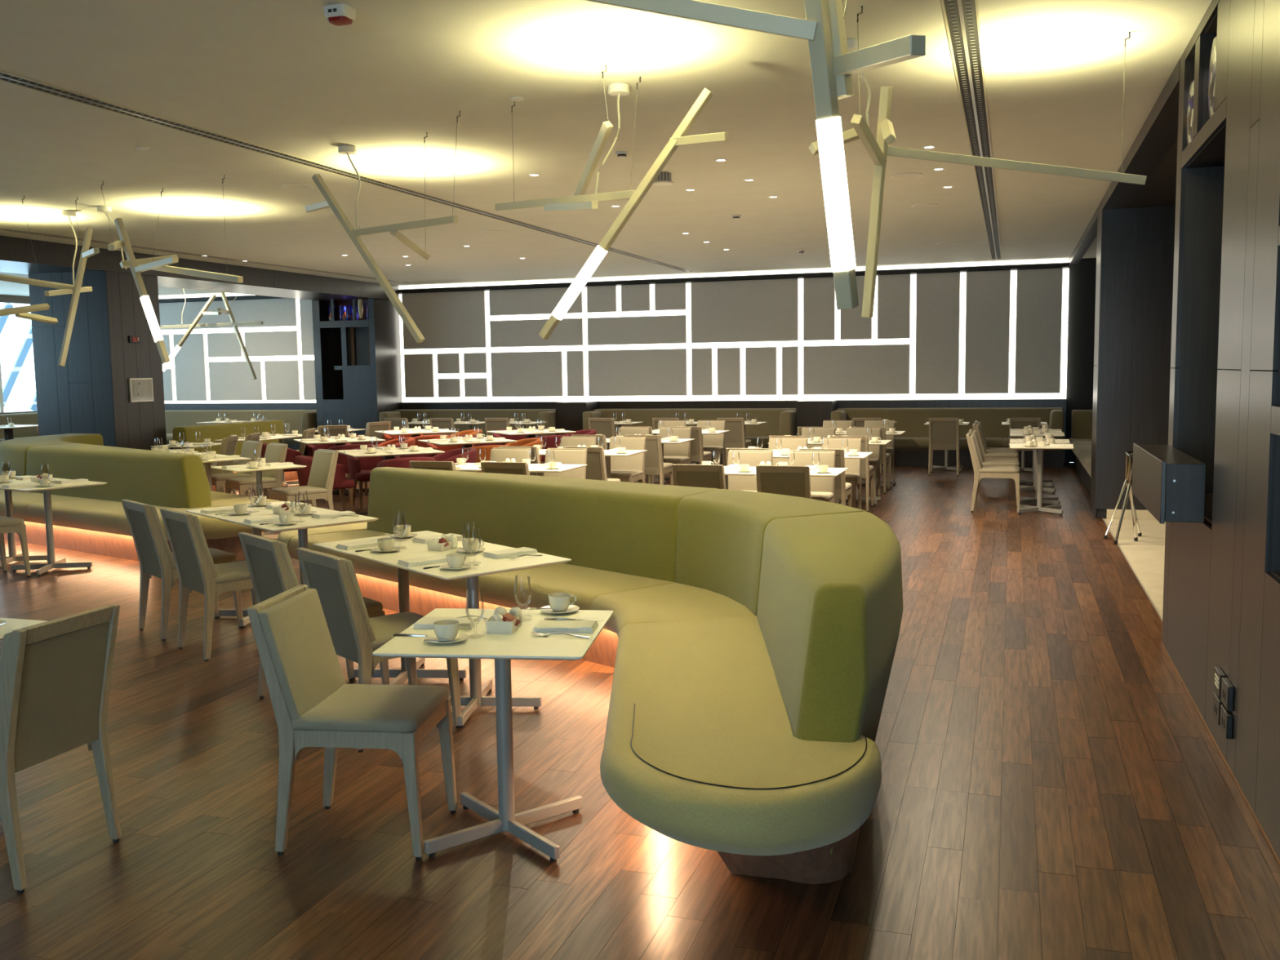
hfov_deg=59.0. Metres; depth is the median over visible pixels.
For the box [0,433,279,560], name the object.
banquette
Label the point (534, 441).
tub chair
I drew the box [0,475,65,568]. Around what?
bistro table
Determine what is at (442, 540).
packet
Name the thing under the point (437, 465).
dining chair
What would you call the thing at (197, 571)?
dining chair
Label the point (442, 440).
folded napkin
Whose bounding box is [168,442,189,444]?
folded napkin
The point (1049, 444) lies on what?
folded napkin
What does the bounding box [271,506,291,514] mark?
dish
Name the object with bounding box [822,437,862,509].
dining chair
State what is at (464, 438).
dish
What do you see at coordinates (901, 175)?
ceiling speaker
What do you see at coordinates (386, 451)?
folded napkin
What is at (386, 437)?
tub chair
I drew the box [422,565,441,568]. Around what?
table knife
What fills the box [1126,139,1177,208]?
ceiling
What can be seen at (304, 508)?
coffee cup
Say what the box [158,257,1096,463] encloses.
wall
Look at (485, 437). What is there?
folded napkin
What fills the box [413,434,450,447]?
tub chair
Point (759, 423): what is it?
bistro table
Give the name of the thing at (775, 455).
bistro table
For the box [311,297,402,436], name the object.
shelving unit
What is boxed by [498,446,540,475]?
dining chair
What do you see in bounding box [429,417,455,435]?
dining chair
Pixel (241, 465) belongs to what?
folded napkin
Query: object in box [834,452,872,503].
bistro table
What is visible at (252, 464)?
coffee cup
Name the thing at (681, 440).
bistro table
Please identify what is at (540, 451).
folded napkin
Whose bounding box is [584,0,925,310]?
pendant
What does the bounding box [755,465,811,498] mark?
dining chair
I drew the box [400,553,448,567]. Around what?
folded napkin
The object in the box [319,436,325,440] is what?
coffee cup
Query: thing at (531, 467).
folded napkin
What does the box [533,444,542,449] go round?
coffee cup
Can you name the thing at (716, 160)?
recessed light
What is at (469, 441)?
folded napkin
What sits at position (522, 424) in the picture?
bistro table
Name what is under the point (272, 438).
bistro table
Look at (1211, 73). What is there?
glass sculpture
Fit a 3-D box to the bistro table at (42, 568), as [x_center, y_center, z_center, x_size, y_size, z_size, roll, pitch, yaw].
[-5.092,0.408,9.752,0.700,0.745,0.700,3,7,36]
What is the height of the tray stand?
0.816 m
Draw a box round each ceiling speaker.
[281,182,313,189]
[308,273,325,275]
[891,173,922,178]
[911,203,937,208]
[936,242,956,244]
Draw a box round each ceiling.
[0,0,1212,296]
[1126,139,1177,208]
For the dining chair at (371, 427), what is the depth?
18.21 m
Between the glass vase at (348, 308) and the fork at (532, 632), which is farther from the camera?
the glass vase at (348, 308)
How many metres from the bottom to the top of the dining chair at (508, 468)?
0.868 m
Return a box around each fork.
[461,615,488,619]
[506,554,542,559]
[531,631,590,638]
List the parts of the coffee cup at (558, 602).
handle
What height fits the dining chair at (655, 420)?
0.868 m
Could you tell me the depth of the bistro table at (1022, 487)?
14.64 m
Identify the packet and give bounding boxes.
[281,503,288,510]
[439,537,448,546]
[493,614,499,621]
[496,613,502,621]
[503,612,520,626]
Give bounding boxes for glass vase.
[328,306,335,320]
[339,305,346,320]
[346,305,352,320]
[351,305,359,319]
[365,304,368,319]
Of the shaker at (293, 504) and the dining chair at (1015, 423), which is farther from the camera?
the dining chair at (1015, 423)
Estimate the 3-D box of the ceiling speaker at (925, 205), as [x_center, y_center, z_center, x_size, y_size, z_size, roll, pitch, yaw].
[3.039,-2.927,12.079,0.278,0.008,0.278,1,6,18]
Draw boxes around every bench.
[0,412,38,441]
[164,409,317,449]
[378,408,555,462]
[582,408,795,463]
[831,407,1064,468]
[1068,409,1092,493]
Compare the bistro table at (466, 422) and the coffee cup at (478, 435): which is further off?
the bistro table at (466, 422)
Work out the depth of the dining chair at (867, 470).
12.84 m
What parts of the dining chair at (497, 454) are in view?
backrest, rail, leg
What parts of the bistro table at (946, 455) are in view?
post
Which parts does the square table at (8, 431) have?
post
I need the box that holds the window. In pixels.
[0,302,37,413]
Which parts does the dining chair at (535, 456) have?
rail, panel, leg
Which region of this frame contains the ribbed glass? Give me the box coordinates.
[357,298,363,318]
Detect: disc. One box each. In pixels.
[136,146,149,150]
[510,96,524,101]
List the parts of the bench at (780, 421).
backrest, seat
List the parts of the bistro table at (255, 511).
post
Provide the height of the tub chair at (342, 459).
0.735 m
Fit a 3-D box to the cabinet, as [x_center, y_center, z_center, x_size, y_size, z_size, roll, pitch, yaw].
[2.750,-0.003,5.927,0.188,0.295,1.324,1,6,18]
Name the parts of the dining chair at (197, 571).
rail, leg, panel, leg, backrest, seat frame, seat, leg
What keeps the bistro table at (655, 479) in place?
on the floor
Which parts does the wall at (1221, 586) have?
veneer panel, veneer panel, veneer panel, wall panel, veneer panel, veneer panel, veneer panel, gap trim, veneer panel, veneer panel, veneer panel, veneer panel, veneer panel, veneer panel, veneer panel, veneer panel, veneer panel, veneer panel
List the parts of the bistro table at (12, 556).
post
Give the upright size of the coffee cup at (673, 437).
0.060 m
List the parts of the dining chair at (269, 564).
leg, rail, panel, backrest, leg, leg, seat frame, seat, leg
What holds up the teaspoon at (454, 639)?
on the saucer at (463, 636)
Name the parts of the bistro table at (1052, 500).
post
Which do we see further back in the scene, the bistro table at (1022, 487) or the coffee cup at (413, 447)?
the bistro table at (1022, 487)
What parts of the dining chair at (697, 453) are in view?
rail, panel, leg, seat frame, seat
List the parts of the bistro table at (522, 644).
post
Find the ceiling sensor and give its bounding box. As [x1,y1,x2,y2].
[323,3,355,26]
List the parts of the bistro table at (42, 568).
post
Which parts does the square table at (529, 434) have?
post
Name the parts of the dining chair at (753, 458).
rail, leg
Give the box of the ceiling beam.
[0,235,399,301]
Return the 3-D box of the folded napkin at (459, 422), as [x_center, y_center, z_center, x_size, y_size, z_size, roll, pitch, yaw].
[-3.215,-1.023,20.085,0.118,0.024,0.250,1,6,18]
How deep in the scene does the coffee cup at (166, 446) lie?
13.80 m
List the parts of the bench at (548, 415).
backrest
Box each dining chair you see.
[0,515,31,577]
[0,604,121,893]
[120,499,243,640]
[160,508,257,661]
[203,435,238,494]
[210,432,260,496]
[211,440,262,497]
[225,442,288,501]
[238,532,390,698]
[246,584,457,861]
[268,427,315,489]
[269,448,338,510]
[295,547,461,752]
[318,425,347,477]
[364,421,391,439]
[384,417,408,430]
[408,461,456,471]
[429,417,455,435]
[480,462,529,475]
[484,417,510,435]
[489,447,531,473]
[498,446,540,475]
[543,448,586,479]
[560,436,596,446]
[563,446,620,481]
[571,435,607,462]
[587,417,615,447]
[608,436,646,483]
[617,426,649,483]
[621,426,653,484]
[625,435,673,485]
[648,427,691,484]
[652,417,678,435]
[657,420,686,477]
[670,426,711,464]
[672,464,725,488]
[696,420,725,466]
[716,417,751,466]
[725,448,768,466]
[727,449,773,492]
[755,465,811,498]
[768,435,806,439]
[768,437,808,466]
[788,449,835,502]
[797,426,830,435]
[799,448,851,506]
[801,427,835,448]
[822,420,853,435]
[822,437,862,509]
[829,435,873,511]
[840,427,880,499]
[851,426,889,493]
[852,417,883,475]
[863,420,894,481]
[928,417,960,475]
[965,432,1019,513]
[968,428,1019,502]
[972,423,1018,491]
[973,420,1017,482]
[1008,417,1040,450]
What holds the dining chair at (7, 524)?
on the floor
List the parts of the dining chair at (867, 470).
rail, panel, leg, seat frame, seat, leg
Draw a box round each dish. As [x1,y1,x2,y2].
[30,476,44,482]
[206,454,213,458]
[257,461,266,466]
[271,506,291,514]
[333,435,343,439]
[382,447,393,451]
[426,540,451,551]
[462,436,471,440]
[484,616,519,633]
[526,428,534,431]
[1032,426,1039,431]
[1033,430,1039,434]
[1035,436,1043,440]
[1036,441,1044,445]
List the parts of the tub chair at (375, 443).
backrest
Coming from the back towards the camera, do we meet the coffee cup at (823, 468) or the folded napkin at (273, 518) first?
the coffee cup at (823, 468)
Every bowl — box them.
[150,447,158,450]
[451,638,462,641]
[526,607,536,609]
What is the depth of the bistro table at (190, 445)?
14.72 m
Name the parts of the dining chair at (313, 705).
leg, rail, backrest, leg, seat frame, seat, leg, leg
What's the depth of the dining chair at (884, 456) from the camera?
14.65 m
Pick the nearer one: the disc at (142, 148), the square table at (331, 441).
the disc at (142, 148)
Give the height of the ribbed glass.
0.360 m
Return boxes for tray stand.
[1103,451,1142,544]
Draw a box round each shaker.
[284,501,290,506]
[289,501,297,512]
[440,533,448,541]
[448,534,457,549]
[493,606,506,615]
[509,606,522,627]
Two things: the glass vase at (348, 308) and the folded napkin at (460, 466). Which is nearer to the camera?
the folded napkin at (460, 466)
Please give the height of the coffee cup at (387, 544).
0.060 m
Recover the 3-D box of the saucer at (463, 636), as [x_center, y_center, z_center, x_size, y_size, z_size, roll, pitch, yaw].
[-0.659,0.543,3.858,0.151,0.014,0.150,1,6,18]
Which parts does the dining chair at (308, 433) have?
backrest, leg, panel, rail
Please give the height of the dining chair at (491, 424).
0.868 m
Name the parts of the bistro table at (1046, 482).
post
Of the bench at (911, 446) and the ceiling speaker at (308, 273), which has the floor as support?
the bench at (911, 446)
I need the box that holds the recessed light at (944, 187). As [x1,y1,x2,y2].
[942,186,953,188]
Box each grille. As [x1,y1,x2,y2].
[284,184,311,188]
[480,231,500,233]
[913,204,935,208]
[937,243,955,244]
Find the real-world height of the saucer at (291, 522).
0.014 m
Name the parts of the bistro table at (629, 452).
post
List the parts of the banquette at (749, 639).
seat, seat, backrest, seat, seat, seat, backrest, backrest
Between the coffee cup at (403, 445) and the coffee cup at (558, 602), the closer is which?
the coffee cup at (558, 602)
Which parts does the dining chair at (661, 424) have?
backrest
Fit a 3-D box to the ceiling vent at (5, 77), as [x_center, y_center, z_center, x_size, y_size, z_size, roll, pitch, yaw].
[-1.760,-2.844,11.918,0.162,0.008,17.000,1,6,18]
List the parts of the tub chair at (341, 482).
backrest, leg, seat, leg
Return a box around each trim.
[1069,207,1097,264]
[1102,518,1162,621]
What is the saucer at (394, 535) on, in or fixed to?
on the bistro table at (401, 675)
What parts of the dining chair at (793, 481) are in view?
leg, rail, panel, leg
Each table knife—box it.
[354,548,373,551]
[393,633,427,636]
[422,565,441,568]
[544,617,603,620]
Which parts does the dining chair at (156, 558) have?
rail, leg, panel, leg, backrest, seat frame, seat, leg, leg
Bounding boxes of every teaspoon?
[423,638,462,641]
[526,607,551,609]
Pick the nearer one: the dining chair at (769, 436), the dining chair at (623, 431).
the dining chair at (769, 436)
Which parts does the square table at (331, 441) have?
post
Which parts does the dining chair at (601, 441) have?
rail, panel, leg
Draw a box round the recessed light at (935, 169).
[932,168,945,170]
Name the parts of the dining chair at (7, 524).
leg, seat frame, seat, leg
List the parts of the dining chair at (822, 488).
rail, seat, seat frame, leg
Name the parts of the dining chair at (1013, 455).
leg, backrest, seat frame, seat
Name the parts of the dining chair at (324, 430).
rail, panel, leg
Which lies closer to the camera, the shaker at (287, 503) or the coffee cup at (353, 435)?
the shaker at (287, 503)
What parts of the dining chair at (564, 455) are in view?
rail, leg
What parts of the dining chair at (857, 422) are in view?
panel, rail, leg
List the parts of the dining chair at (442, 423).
leg, rail, panel, leg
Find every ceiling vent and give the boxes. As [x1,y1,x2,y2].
[0,71,693,271]
[0,227,413,284]
[940,0,1001,259]
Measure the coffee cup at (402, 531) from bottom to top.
0.060 m
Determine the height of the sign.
0.330 m
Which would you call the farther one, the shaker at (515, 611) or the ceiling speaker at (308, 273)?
the ceiling speaker at (308, 273)
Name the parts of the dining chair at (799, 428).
leg, rail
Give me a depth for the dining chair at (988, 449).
15.44 m
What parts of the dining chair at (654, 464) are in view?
rail, panel, leg, seat frame, seat, leg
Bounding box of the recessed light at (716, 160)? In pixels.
[714,159,727,161]
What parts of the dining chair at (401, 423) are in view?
rail, panel, leg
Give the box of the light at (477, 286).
[158,258,1068,298]
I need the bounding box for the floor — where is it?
[0,462,1279,959]
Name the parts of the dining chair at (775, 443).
rail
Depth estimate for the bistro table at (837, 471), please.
9.73 m
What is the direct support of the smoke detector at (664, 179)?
attached to the ceiling at (277, 75)
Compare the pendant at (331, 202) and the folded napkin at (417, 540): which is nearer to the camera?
the folded napkin at (417, 540)
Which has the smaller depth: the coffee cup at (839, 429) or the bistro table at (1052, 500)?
the bistro table at (1052, 500)
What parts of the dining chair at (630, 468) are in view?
seat frame, seat, backrest, rail, leg, leg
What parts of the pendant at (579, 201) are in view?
cord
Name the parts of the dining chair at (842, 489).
rail, panel, leg, seat frame, seat, leg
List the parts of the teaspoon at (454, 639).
handle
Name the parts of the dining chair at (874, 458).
rail, backrest, seat frame, seat, leg, leg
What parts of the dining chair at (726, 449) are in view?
leg, rail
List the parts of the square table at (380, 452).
post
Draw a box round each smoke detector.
[615,151,628,159]
[652,172,673,186]
[731,214,741,219]
[797,249,804,253]
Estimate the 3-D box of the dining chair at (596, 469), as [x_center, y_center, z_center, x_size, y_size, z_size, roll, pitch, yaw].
[-0.495,0.065,11.927,0.443,0.868,0.589,1,6,18]
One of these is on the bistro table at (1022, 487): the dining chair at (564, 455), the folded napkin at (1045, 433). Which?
the folded napkin at (1045, 433)
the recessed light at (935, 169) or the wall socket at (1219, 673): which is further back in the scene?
the recessed light at (935, 169)
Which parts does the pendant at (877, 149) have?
cord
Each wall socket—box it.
[1212,692,1223,725]
[1213,666,1226,698]
[1219,704,1232,738]
[1221,677,1234,711]
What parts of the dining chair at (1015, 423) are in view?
leg, rail, leg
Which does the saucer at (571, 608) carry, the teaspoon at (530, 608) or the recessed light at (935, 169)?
the teaspoon at (530, 608)
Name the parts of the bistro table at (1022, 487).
post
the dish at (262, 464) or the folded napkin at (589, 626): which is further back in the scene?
the dish at (262, 464)
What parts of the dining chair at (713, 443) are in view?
backrest, seat, leg, seat frame, leg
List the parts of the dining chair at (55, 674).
backrest, leg, panel, rail, seat frame, leg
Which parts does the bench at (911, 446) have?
seat, backrest, seat, seat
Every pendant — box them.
[0,195,99,366]
[97,174,243,363]
[160,288,263,371]
[217,292,257,379]
[305,111,460,342]
[494,64,728,339]
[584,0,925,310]
[808,5,1146,317]
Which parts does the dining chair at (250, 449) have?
leg, seat frame, seat, backrest, leg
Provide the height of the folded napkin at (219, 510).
0.024 m
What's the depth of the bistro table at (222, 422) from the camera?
21.81 m
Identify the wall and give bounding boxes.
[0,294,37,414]
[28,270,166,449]
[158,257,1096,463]
[1089,200,1175,519]
[1102,58,1180,209]
[1160,0,1279,867]
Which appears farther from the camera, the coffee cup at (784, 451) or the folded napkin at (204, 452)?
the folded napkin at (204, 452)
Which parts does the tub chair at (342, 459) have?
backrest, leg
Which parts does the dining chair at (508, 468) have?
leg, rail, panel, leg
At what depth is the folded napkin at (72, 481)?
9.83 m
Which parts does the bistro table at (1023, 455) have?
post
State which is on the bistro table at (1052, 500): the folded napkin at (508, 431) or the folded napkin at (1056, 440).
the folded napkin at (1056, 440)
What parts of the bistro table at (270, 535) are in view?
post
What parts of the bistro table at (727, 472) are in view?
post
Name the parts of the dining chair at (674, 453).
leg, backrest, rail, seat frame, seat, leg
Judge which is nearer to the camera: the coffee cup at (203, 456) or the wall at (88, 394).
the coffee cup at (203, 456)
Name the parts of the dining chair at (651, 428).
rail, leg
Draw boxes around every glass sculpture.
[1186,80,1194,144]
[1207,35,1217,118]
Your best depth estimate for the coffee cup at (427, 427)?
17.84 m
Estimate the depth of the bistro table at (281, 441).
16.79 m
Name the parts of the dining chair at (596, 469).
rail, panel, leg, backrest, seat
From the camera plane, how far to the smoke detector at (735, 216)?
12.61 m
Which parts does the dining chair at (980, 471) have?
leg, backrest, seat frame, seat, leg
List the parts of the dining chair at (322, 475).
leg, seat, seat frame, leg, backrest, rail, leg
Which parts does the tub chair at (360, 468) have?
leg, leg, seat, backrest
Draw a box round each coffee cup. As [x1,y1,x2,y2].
[0,475,10,481]
[3,471,15,477]
[38,478,49,485]
[40,474,54,480]
[150,447,159,451]
[160,444,168,449]
[165,440,174,444]
[185,448,193,453]
[197,453,207,459]
[204,438,210,443]
[207,451,215,456]
[230,503,244,514]
[248,461,258,467]
[254,457,265,462]
[255,495,267,505]
[262,433,269,437]
[276,513,291,524]
[291,430,298,434]
[294,503,311,514]
[312,434,319,438]
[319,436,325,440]
[348,433,356,437]
[357,435,364,439]
[359,444,368,449]
[365,447,373,452]
[375,537,395,551]
[394,524,413,537]
[399,427,406,431]
[400,443,408,448]
[410,445,417,450]
[422,425,430,429]
[432,426,439,431]
[433,619,458,640]
[440,435,446,439]
[445,553,466,568]
[449,436,457,441]
[456,457,465,464]
[464,537,486,551]
[475,433,484,438]
[485,435,493,439]
[517,427,524,431]
[520,458,530,464]
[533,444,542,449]
[537,425,544,429]
[548,462,559,468]
[548,592,576,611]
[549,426,556,431]
[617,447,626,453]
[667,435,676,440]
[701,461,712,464]
[706,427,714,431]
[738,463,751,471]
[778,462,787,466]
[780,448,788,453]
[813,436,820,441]
[819,465,829,471]
[837,427,843,431]
[848,448,857,454]
[870,436,879,441]
[888,427,895,432]
[1021,426,1030,430]
[1024,429,1031,434]
[1024,435,1031,440]
[1024,440,1033,445]
[1042,427,1049,431]
[1045,434,1053,438]
[1045,438,1055,444]
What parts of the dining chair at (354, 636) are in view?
leg, rail, panel, backrest, leg, seat, seat frame, leg, leg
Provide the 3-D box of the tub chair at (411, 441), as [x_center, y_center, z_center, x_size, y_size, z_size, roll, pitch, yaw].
[-3.473,-0.224,15.981,0.612,0.735,0.640,-4,6,-27]
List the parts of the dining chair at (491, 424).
leg, rail, panel, leg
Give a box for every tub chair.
[260,443,301,496]
[294,455,355,511]
[306,436,351,478]
[327,444,375,501]
[346,434,384,484]
[346,446,399,511]
[375,437,415,447]
[376,457,435,468]
[382,429,423,441]
[389,444,431,457]
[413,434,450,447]
[426,437,473,457]
[431,447,476,471]
[449,429,482,436]
[462,434,502,446]
[471,444,509,472]
[493,429,526,444]
[505,437,542,463]
[536,435,571,475]
[564,429,596,435]
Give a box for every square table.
[0,424,38,439]
[293,436,385,496]
[338,446,444,515]
[374,428,457,437]
[417,437,517,448]
[486,428,575,438]
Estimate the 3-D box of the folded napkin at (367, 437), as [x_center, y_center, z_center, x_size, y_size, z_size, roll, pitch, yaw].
[-3.805,-0.587,15.742,0.250,0.024,0.118,-4,7,-31]
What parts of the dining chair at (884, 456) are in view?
rail, panel, leg, leg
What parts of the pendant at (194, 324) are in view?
cord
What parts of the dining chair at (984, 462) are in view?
backrest, seat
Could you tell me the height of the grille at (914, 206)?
0.008 m
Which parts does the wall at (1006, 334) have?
fabric panel, fabric panel, ledge panel, fabric panel, fabric panel, fabric panel, fabric panel, ledge panel, fabric panel, fabric panel, ledge panel, fabric panel, fabric panel, fabric panel, ledge panel, fabric panel, fabric panel, fabric panel, fabric panel, fabric panel, ledge panel, fabric panel, fabric panel, fabric panel, fabric panel, fabric panel, cove trim, fabric panel, fabric panel, fabric panel, ledge panel, fabric panel, fabric panel, fabric panel, fabric panel, ledge panel, fabric panel, fabric panel, fabric panel, fabric panel, fabric panel, ledge panel, fabric panel, fabric panel, fabric panel, ledge panel, fabric panel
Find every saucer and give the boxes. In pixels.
[0,480,14,483]
[0,619,8,626]
[35,484,54,487]
[225,511,248,515]
[250,502,273,506]
[271,520,296,525]
[293,511,316,515]
[373,546,402,552]
[388,533,416,538]
[424,632,468,644]
[441,563,473,569]
[457,546,488,553]
[539,604,579,613]
[545,466,560,469]
[735,469,751,471]
[815,471,833,473]
[846,453,859,456]
[1023,444,1035,447]
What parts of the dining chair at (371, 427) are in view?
leg, panel, rail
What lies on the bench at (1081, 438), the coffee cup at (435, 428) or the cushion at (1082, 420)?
the cushion at (1082, 420)
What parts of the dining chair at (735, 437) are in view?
leg, leg, rail, panel, seat frame, leg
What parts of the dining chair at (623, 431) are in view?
backrest, rail, leg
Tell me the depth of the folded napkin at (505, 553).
5.60 m
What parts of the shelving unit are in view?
veneer panel, veneer panel, veneer panel, veneer panel, veneer panel, veneer panel, veneer panel, veneer panel, veneer panel, veneer panel, veneer panel, veneer panel, veneer panel, veneer panel, veneer panel, veneer panel, veneer panel, veneer panel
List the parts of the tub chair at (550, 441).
backrest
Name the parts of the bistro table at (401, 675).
post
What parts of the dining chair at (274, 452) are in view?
leg, leg, seat, seat frame, leg, backrest, rail, leg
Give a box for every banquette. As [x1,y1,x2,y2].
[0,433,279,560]
[172,419,298,491]
[277,466,902,884]
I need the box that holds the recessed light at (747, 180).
[743,178,755,181]
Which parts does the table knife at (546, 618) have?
handle, blade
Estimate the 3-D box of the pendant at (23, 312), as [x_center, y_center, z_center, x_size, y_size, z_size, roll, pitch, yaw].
[-5.698,-1.863,10.665,1.000,1.596,2.011,-4,6,-29]
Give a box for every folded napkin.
[2,482,39,488]
[13,475,35,479]
[54,478,89,484]
[165,448,186,452]
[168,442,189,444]
[191,452,216,454]
[192,442,214,444]
[200,506,244,514]
[213,455,239,458]
[222,464,250,468]
[244,515,278,524]
[265,462,293,466]
[265,502,304,510]
[281,434,301,435]
[300,438,319,441]
[311,511,355,519]
[334,439,348,441]
[335,538,379,550]
[343,449,366,453]
[356,436,376,439]
[382,430,399,432]
[385,450,401,453]
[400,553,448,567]
[408,421,422,423]
[409,447,433,449]
[412,533,463,543]
[413,430,426,432]
[413,616,479,630]
[428,439,448,441]
[453,421,465,423]
[455,464,471,469]
[465,439,480,442]
[483,546,537,559]
[484,437,505,439]
[496,430,515,432]
[528,465,539,470]
[531,430,544,432]
[533,619,598,633]
[538,449,546,453]
[541,462,561,466]
[608,448,617,451]
[724,464,738,469]
[773,449,780,453]
[804,465,817,470]
[1008,431,1024,434]
[1008,438,1025,440]
[1009,428,1023,431]
[1009,443,1026,445]
[1041,428,1061,431]
[1043,431,1064,434]
[1046,438,1069,441]
[1048,443,1072,446]
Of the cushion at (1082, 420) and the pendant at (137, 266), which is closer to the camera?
the pendant at (137, 266)
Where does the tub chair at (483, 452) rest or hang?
on the floor
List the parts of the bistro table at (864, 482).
post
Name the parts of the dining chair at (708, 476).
leg, rail, panel, leg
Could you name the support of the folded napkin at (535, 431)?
on the square table at (529, 434)
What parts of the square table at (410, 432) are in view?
post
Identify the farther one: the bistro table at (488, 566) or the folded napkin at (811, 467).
the folded napkin at (811, 467)
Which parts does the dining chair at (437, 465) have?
leg, rail, panel, leg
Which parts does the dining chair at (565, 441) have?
rail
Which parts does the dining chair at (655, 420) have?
leg, panel, rail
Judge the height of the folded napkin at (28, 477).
0.024 m
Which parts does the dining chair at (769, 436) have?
rail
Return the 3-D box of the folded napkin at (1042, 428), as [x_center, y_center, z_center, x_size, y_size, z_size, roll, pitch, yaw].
[5.548,-0.675,15.259,0.250,0.024,0.118,1,6,17]
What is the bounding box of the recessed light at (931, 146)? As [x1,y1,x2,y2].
[922,145,936,148]
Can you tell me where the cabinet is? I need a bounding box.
[1132,443,1205,524]
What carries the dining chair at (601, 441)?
on the floor
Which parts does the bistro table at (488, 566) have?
post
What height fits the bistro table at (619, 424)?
0.745 m
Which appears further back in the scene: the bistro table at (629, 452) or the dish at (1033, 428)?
the dish at (1033, 428)
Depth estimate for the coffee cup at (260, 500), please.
7.87 m
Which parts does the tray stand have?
leg, leg, rail, leg, leg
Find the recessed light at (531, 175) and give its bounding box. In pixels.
[528,173,540,176]
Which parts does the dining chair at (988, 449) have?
backrest, seat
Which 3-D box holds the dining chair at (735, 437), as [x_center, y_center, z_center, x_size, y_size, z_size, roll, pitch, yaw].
[1.511,-0.571,18.094,0.443,0.868,0.589,1,6,18]
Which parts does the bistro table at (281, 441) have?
post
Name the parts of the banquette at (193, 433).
backrest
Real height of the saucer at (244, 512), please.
0.014 m
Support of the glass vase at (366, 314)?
on the shelving unit
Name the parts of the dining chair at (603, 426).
leg, rail, leg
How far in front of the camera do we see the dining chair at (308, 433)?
16.06 m
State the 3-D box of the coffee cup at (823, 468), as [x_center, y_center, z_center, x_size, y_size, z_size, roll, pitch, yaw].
[1.593,-0.095,9.717,0.098,0.060,0.085,4,7,39]
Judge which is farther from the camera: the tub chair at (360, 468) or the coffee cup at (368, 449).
the tub chair at (360, 468)
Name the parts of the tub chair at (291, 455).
backrest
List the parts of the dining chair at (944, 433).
leg, leg, rail, panel, leg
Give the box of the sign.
[128,377,153,402]
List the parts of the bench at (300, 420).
seat, backrest, seat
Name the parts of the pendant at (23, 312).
cord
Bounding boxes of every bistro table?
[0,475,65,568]
[0,479,106,576]
[0,617,46,822]
[151,442,221,448]
[185,501,326,627]
[196,421,245,423]
[201,455,251,490]
[210,462,306,538]
[213,437,285,492]
[226,509,378,584]
[259,434,302,487]
[313,530,491,684]
[315,428,365,432]
[372,608,613,862]
[373,543,571,728]
[408,421,430,435]
[453,421,484,430]
[455,462,481,471]
[509,422,546,428]
[528,463,586,475]
[604,449,647,478]
[606,438,609,449]
[614,422,642,430]
[638,431,670,484]
[661,438,694,484]
[685,422,697,464]
[698,430,729,464]
[724,466,755,488]
[744,422,766,431]
[755,467,848,476]
[768,439,822,444]
[773,451,790,457]
[796,431,846,435]
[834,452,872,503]
[839,440,891,505]
[861,431,905,488]
[924,422,969,471]
[1001,422,1047,471]
[1009,429,1062,485]
[1009,432,1064,493]
[1009,439,1070,505]
[1009,443,1073,515]
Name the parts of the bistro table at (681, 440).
post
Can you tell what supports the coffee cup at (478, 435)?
on the saucer
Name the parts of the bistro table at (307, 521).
post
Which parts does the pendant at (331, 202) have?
cord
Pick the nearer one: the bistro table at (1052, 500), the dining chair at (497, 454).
the dining chair at (497, 454)
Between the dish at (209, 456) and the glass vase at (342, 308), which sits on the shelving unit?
the glass vase at (342, 308)
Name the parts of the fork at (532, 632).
handle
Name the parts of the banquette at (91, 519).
seat, seat, backrest, seat, backrest, seat, seat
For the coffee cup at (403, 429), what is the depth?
17.18 m
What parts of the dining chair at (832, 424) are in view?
rail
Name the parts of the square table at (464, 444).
post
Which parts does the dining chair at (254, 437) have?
seat, leg, panel, rail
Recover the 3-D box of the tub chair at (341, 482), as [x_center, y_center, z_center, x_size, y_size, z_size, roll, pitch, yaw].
[-3.605,0.080,12.916,0.612,0.735,0.640,-4,6,-27]
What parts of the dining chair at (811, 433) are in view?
rail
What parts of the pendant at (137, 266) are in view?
cord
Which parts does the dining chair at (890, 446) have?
backrest, rail, seat, leg, leg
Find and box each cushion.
[301,411,317,435]
[378,411,400,422]
[537,410,555,436]
[582,410,601,430]
[778,410,795,435]
[831,409,846,420]
[1048,409,1064,439]
[1071,409,1092,439]
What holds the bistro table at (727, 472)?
on the floor
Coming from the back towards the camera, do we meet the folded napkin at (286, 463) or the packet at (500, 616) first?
the folded napkin at (286, 463)
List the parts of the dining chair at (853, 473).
backrest, rail, seat, seat frame, leg, leg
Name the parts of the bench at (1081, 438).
seat, seat, seat, seat, seat, seat, seat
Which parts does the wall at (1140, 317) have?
veneer panel, veneer panel, veneer panel, veneer panel, stone skirting, veneer panel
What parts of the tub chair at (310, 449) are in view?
backrest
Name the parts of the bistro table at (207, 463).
post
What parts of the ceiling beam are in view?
veneer panel, veneer panel, veneer panel, veneer panel, veneer panel, veneer panel, veneer panel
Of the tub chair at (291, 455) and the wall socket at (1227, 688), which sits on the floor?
the tub chair at (291, 455)
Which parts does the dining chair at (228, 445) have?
seat, seat frame, backrest, leg, panel, rail, leg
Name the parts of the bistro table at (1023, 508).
post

